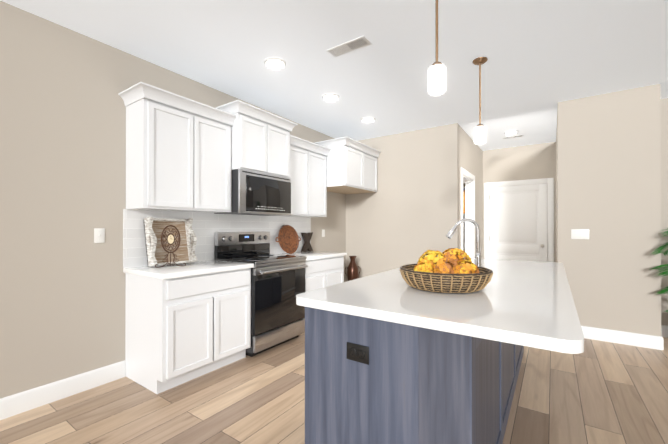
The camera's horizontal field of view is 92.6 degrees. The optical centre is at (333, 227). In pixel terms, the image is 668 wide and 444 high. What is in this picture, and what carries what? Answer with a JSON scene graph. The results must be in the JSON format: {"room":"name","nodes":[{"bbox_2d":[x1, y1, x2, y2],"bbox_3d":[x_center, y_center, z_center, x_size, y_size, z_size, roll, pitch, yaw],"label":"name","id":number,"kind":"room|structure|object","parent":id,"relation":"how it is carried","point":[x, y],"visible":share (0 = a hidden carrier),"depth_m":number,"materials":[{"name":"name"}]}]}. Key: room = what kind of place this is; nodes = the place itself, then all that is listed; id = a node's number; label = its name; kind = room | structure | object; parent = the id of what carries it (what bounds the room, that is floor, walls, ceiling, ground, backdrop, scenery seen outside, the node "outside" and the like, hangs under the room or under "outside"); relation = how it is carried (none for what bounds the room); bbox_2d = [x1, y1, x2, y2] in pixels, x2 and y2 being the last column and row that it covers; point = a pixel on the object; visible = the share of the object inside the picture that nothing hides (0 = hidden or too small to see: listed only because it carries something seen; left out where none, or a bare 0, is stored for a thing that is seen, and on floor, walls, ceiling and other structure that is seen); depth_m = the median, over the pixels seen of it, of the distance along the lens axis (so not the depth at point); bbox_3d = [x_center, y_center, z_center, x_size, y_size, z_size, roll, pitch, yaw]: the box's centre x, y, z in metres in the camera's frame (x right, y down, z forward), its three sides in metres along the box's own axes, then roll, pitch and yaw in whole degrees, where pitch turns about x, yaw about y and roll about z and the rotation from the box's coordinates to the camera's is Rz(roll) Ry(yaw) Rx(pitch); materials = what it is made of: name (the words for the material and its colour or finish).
{"room":"kitchen","nodes":[
{"label":"kitchen","id":0,"kind":"room"},
{"bbox_2d":[0,1,345,398],"bbox_3d":[-2.067,-0.113,2.363,0.120,2.740,8.100,0,0,34],"label":"wall","id":1,"kind":"structure","parent":0,"point":[62,185],"depth_m":2.36,"materials":[{"name":"beige paint"}]},
{"bbox_2d":[0,360,125,419],"bbox_3d":[-3.021,1.185,0.846,0.016,0.135,4.467,0,0,34],"label":"baseboard","id":2,"kind":"structure","parent":1,"relation":"attached to","point":[20,402],"depth_m":2.32,"materials":[{"name":"white wood"}]},
{"bbox_2d":[94,228,104,242],"bbox_3d":[-1.863,0.067,2.538,0.015,0.116,0.072,0,0,34],"label":"light switch","id":3,"kind":"object","parent":1,"relation":"attached to","point":[99,235],"visible":1,"depth_m":2.54,"materials":[{"name":"white plastic"}]},
{"bbox_2d":[118,82,235,212],"bbox_3d":[-1.382,-0.631,2.915,0.384,0.960,0.895,0,0,34],"label":"upper cabinet","id":4,"kind":"object","parent":1,"relation":"attached to","point":[179,153],"visible":1,"depth_m":2.73,"materials":[{"name":"white wood"}]},
{"bbox_2d":[123,209,310,267],"bbox_3d":[-1.060,0.099,3.714,0.010,0.495,2.510,0,0,34],"label":"backsplash","id":5,"kind":"structure","parent":1,"relation":"attached to","point":[206,227],"depth_m":3.32,"materials":[{"name":"tile"}]},
{"bbox_2d":[216,100,297,177],"bbox_3d":[-0.875,-0.904,3.576,0.474,0.650,0.875,0,0,34],"label":"upper cabinet","id":6,"kind":"object","parent":1,"relation":"attached to","point":[260,140],"visible":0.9,"depth_m":3.38,"materials":[{"name":"white wood"}]},
{"bbox_2d":[214,169,290,215],"bbox_3d":[-0.887,-0.358,3.582,0.423,0.438,0.753,0,0,34],"label":"microwave","id":7,"kind":"object","parent":6,"relation":"attached to","point":[257,193],"visible":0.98,"depth_m":3.37,"materials":[{"name":"grey metal"}]},
{"bbox_2d":[275,135,330,216],"bbox_3d":[-0.449,-0.627,4.277,0.384,0.960,0.872,0,0,34],"label":"upper cabinet","id":8,"kind":"object","parent":1,"relation":"attached to","point":[308,168],"visible":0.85,"depth_m":4.19,"materials":[{"name":"white wood"}]},
{"bbox_2d":[315,136,380,193],"bbox_3d":[0.187,-0.898,4.941,0.684,0.654,1.050,0,0,34],"label":"upper cabinet","id":9,"kind":"object","parent":1,"relation":"attached to","point":[351,166],"visible":0.88,"depth_m":4.59,"materials":[{"name":"white wood"}]},
{"bbox_2d":[0,332,667,443],"bbox_3d":[1.189,1.283,1.254,6.740,0.060,10.200,0,0,34],"label":"floor","id":10,"kind":"structure","parent":0,"point":[598,392],"depth_m":2.24,"materials":[{"name":"brown wood"}]},
{"bbox_2d":[125,268,250,393],"bbox_3d":[-1.270,0.821,2.867,0.618,0.875,0.839,0,0,34],"label":"base cabinet","id":11,"kind":"object","parent":10,"relation":"on","point":[180,330],"visible":0.96,"depth_m":2.58,"materials":[{"name":"white wood"}]},
{"bbox_2d":[123,260,253,279],"bbox_3d":[-1.265,0.363,2.854,0.643,0.040,0.861,0,0,34],"label":"countertop","id":12,"kind":"structure","parent":11,"relation":"on","point":[191,269],"depth_m":2.65,"materials":[{"name":"white stone"}]},
{"bbox_2d":[143,217,196,266],"bbox_3d":[-1.480,0.127,2.905,0.180,0.431,0.400,0,0,34],"label":"decorative tray","id":13,"kind":"object","parent":12,"relation":"on","point":[184,252],"visible":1,"depth_m":2.92,"materials":[{"name":"brown wood"}]},
{"bbox_2d":[155,225,185,267],"bbox_3d":[-1.395,0.160,2.702,0.161,0.354,0.206,0,0,34],"label":"decorative sculpture","id":14,"kind":"object","parent":12,"relation":"on","point":[171,238],"visible":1,"depth_m":2.71,"materials":[{"name":"brown metal"}]},
{"bbox_2d":[214,232,307,356],"bbox_3d":[-0.770,0.658,3.499,0.692,1.205,0.753,0,0,34],"label":"range","id":15,"kind":"object","parent":10,"relation":"on","point":[277,311],"visible":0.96,"depth_m":3.36,"materials":[{"name":"grey metal"}]},
{"bbox_2d":[304,256,343,318],"bbox_3d":[-0.352,0.825,4.207,0.618,0.875,0.874,0,0,34],"label":"base cabinet","id":16,"kind":"object","parent":10,"relation":"on","point":[322,273],"visible":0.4,"depth_m":4.00,"materials":[{"name":"white wood"}]},
{"bbox_2d":[280,251,346,260],"bbox_3d":[-0.337,0.368,4.208,0.643,0.040,0.896,0,0,34],"label":"countertop","id":17,"kind":"structure","parent":16,"relation":"on","point":[311,255],"depth_m":4.12,"materials":[{"name":"white stone"}]},
{"bbox_2d":[275,225,300,253],"bbox_3d":[-0.604,0.160,4.245,0.099,0.380,0.488,0,0,34],"label":"round woven tray","id":18,"kind":"object","parent":17,"relation":"on","point":[288,237],"visible":1,"depth_m":4.26,"materials":[{"name":"brown wicker"}]},
{"bbox_2d":[301,232,312,251],"bbox_3d":[-0.388,0.213,4.600,0.050,0.270,0.221,0,0,34],"label":"vase","id":19,"kind":"object","parent":17,"relation":"on","point":[307,246],"visible":0.98,"depth_m":4.57,"materials":[{"name":"black wood"}]},
{"bbox_2d":[345,256,360,280],"bbox_3d":[0.297,0.862,5.064,0.215,0.804,0.241,0,0,34],"label":"floor vase","id":20,"kind":"object","parent":10,"relation":"on","point":[353,272],"visible":0.52,"depth_m":5.01,"materials":[{"name":"brown metal"}]},
{"bbox_2d":[305,307,523,443],"bbox_3d":[0.872,0.820,2.418,0.813,0.875,2.504,0,0,34],"label":"kitchen island","id":21,"kind":"object","parent":10,"relation":"on","point":[409,384],"visible":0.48,"depth_m":1.39,"materials":[{"name":"wood"}]},
{"bbox_2d":[347,342,368,364],"bbox_3d":[0.105,0.567,1.436,0.116,0.078,0.008,0,0,34],"label":"outlet","id":22,"kind":"object","parent":21,"relation":"attached to","point":[358,353],"visible":1,"depth_m":1.43,"materials":[{"name":"black plastic"}]},
{"bbox_2d":[296,258,583,353],"bbox_3d":[1.004,0.362,2.336,1.145,0.040,2.630,0,0,34],"label":"island countertop","id":23,"kind":"structure","parent":21,"relation":"on","point":[526,303],"depth_m":1.41,"materials":[{"name":"white stone"}]},
{"bbox_2d":[400,248,492,292],"bbox_3d":[0.623,0.229,1.803,0.495,0.222,0.498,0,0,34],"label":"fruit basket","id":24,"kind":"object","parent":23,"relation":"on","point":[452,270],"visible":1,"depth_m":1.67,"materials":[{"name":"wicker"}]},
{"bbox_2d":[446,218,481,266],"bbox_3d":[1.086,0.134,2.656,0.265,0.417,0.176,0,0,34],"label":"faucet","id":25,"kind":"object","parent":23,"relation":"on","point":[450,233],"visible":0.83,"depth_m":2.62,"materials":[{"name":"silver metal"}]},
{"bbox_2d":[649,228,667,311],"bbox_3d":[3.761,0.580,3.001,1.211,1.357,1.095,0,0,34],"label":"palm plant","id":26,"kind":"object","parent":10,"relation":"on","point":[665,290],"visible":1,"depth_m":3.21,"materials":[{"name":"green plant"}]},
{"bbox_2d":[0,0,667,150],"bbox_3d":[1.189,-1.517,1.263,6.740,0.060,10.200,0,0,34],"label":"ceiling","id":27,"kind":"structure","parent":0,"point":[544,57],"depth_m":2.71,"materials":[{"name":"white paint"}]},
{"bbox_2d":[264,57,285,68],"bbox_3d":[-0.530,-1.468,2.877,0.196,0.027,0.196,0,0,34],"label":"recessed light","id":28,"kind":"object","parent":27,"relation":"in","point":[275,63],"visible":0.98,"depth_m":2.84,"materials":[{"name":"white"}]},
{"bbox_2d":[322,93,338,100],"bbox_3d":[-0.039,-1.466,3.620,0.196,0.027,0.196,0,0,34],"label":"recessed light","id":29,"kind":"object","parent":27,"relation":"in","point":[330,96],"visible":1,"depth_m":3.58,"materials":[{"name":"white"}]},
{"bbox_2d":[326,36,371,57],"bbox_3d":[0.122,-1.479,2.625,0.360,0.006,0.135,0,0,34],"label":"ceiling vent","id":30,"kind":"object","parent":27,"relation":"in","point":[350,46],"visible":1,"depth_m":2.61,"materials":[{"name":"white metal"}]},
{"bbox_2d":[361,117,374,121],"bbox_3d":[0.466,-1.463,4.365,0.196,0.027,0.196,0,0,34],"label":"recessed light","id":31,"kind":"object","parent":27,"relation":"in","point":[367,119],"visible":1,"depth_m":4.32,"materials":[{"name":"white"}]},
{"bbox_2d":[428,0,445,95],"bbox_3d":[0.574,-1.115,1.780,0.124,0.740,0.124,0,0,34],"label":"pendant light","id":32,"kind":"object","parent":27,"relation":"hanging from","point":[437,78],"visible":1,"depth_m":1.75,"materials":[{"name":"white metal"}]},
{"bbox_2d":[472,57,487,143],"bbox_3d":[1.298,-1.112,2.836,0.124,0.740,0.124,0,0,34],"label":"pendant light","id":33,"kind":"object","parent":27,"relation":"hanging from","point":[480,133],"visible":0.98,"depth_m":2.81,"materials":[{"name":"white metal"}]},
{"bbox_2d":[504,130,517,134],"bbox_3d":[2.745,-1.461,4.949,0.196,0.027,0.196,0,0,34],"label":"recessed light","id":34,"kind":"object","parent":27,"relation":"in","point":[511,132],"visible":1,"depth_m":4.90,"materials":[{"name":"white"}]},
{"bbox_2d":[503,135,523,138],"bbox_3d":[2.926,-1.471,5.213,0.300,0.006,0.120,0,0,34],"label":"ceiling vent","id":35,"kind":"object","parent":27,"relation":"in","point":[517,136],"visible":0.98,"depth_m":5.23,"materials":[{"name":"white metal"}]},
{"bbox_2d":[346,123,459,281],"bbox_3d":[1.009,-0.104,5.092,1.870,2.740,0.120,0,0,34],"label":"wall","id":36,"kind":"structure","parent":0,"point":[407,212],"depth_m":4.94,"materials":[{"name":"beige paint"}]},
{"bbox_2d":[463,186,464,251],"bbox_3d":[2.169,-0.101,6.139,0.900,2.740,0.120,0,0,34],"label":"wall","id":37,"kind":"structure","parent":0,"point":[464,231],"depth_m":5.89,"materials":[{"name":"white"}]},
{"bbox_2d":[463,181,464,213],"bbox_3d":[1.970,-0.493,5.877,0.920,0.558,0.560,0,0,34],"label":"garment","id":38,"kind":"object","parent":37,"relation":"hanging from","point":[463,198],"visible":0.04,"depth_m":5.49,"materials":[{"name":"orange fabric"}]},
{"bbox_2d":[459,125,482,258],"bbox_3d":[2.290,-0.103,5.414,0.120,2.740,1.860,0,0,34],"label":"wall","id":39,"kind":"structure","parent":0,"point":[470,156],"depth_m":5.56,"materials":[{"name":"beige paint"}]},
{"bbox_2d":[461,167,474,257],"bbox_3d":[2.083,0.196,5.094,0.138,2.140,0.960,0,0,34],"label":"trim","id":40,"kind":"structure","parent":39,"relation":"attached to","point":[469,214],"depth_m":5.39,"materials":[{"name":"white wood"}]},
{"bbox_2d":[483,142,555,261],"bbox_3d":[3.811,-0.103,5.572,2.450,2.740,0.120,0,0,34],"label":"wall","id":41,"kind":"structure","parent":0,"point":[533,161],"depth_m":5.78,"materials":[{"name":"beige paint"}]},
{"bbox_2d":[489,184,546,261],"bbox_3d":[3.312,0.251,5.782,0.916,2.018,0.088,0,0,34],"label":"hall door","id":42,"kind":"structure","parent":41,"relation":"in","point":[517,222],"depth_m":5.79,"materials":[{"name":"white wood"}]},
{"bbox_2d":[484,178,553,261],"bbox_3d":[3.335,0.208,5.813,1.100,2.120,0.018,0,0,34],"label":"door frame","id":43,"kind":"structure","parent":41,"relation":"attached to","point":[550,218],"depth_m":5.62,"materials":[{"name":"white wood"}]},
{"bbox_2d":[556,83,660,335],"bbox_3d":[3.593,-0.107,4.387,0.870,2.740,2.080,0,0,34],"label":"wall","id":44,"kind":"structure","parent":0,"point":[608,170],"depth_m":3.50,"materials":[{"name":"beige paint"}]},
{"bbox_2d":[571,229,588,238],"bbox_3d":[2.815,0.081,3.649,0.165,0.116,0.015,0,0,34],"label":"light switch","id":45,"kind":"object","parent":44,"relation":"attached to","point":[579,233],"visible":1,"depth_m":3.65,"materials":[{"name":"white plastic"}]},
{"bbox_2d":[581,326,664,349],"bbox_3d":[3.007,1.193,3.514,0.886,0.135,0.016,0,0,34],"label":"baseboard","id":46,"kind":"structure","parent":44,"relation":"attached to","point":[614,336],"depth_m":3.43,"materials":[{"name":"white wood"}]},
{"bbox_2d":[661,98,667,325],"bbox_3d":[4.787,-0.111,3.060,2.600,2.740,0.120,0,0,34],"label":"wall","id":47,"kind":"structure","parent":0,"point":[664,189],"depth_m":3.67,"materials":[{"name":"beige paint"}]},
{"bbox_2d":[661,325,667,337],"bbox_3d":[4.740,1.191,3.006,2.580,0.135,0.016,0,0,34],"label":"baseboard","id":48,"kind":"structure","parent":47,"relation":"attached to","point":[664,328],"depth_m":3.65,"materials":[{"name":"white"}]}
]}

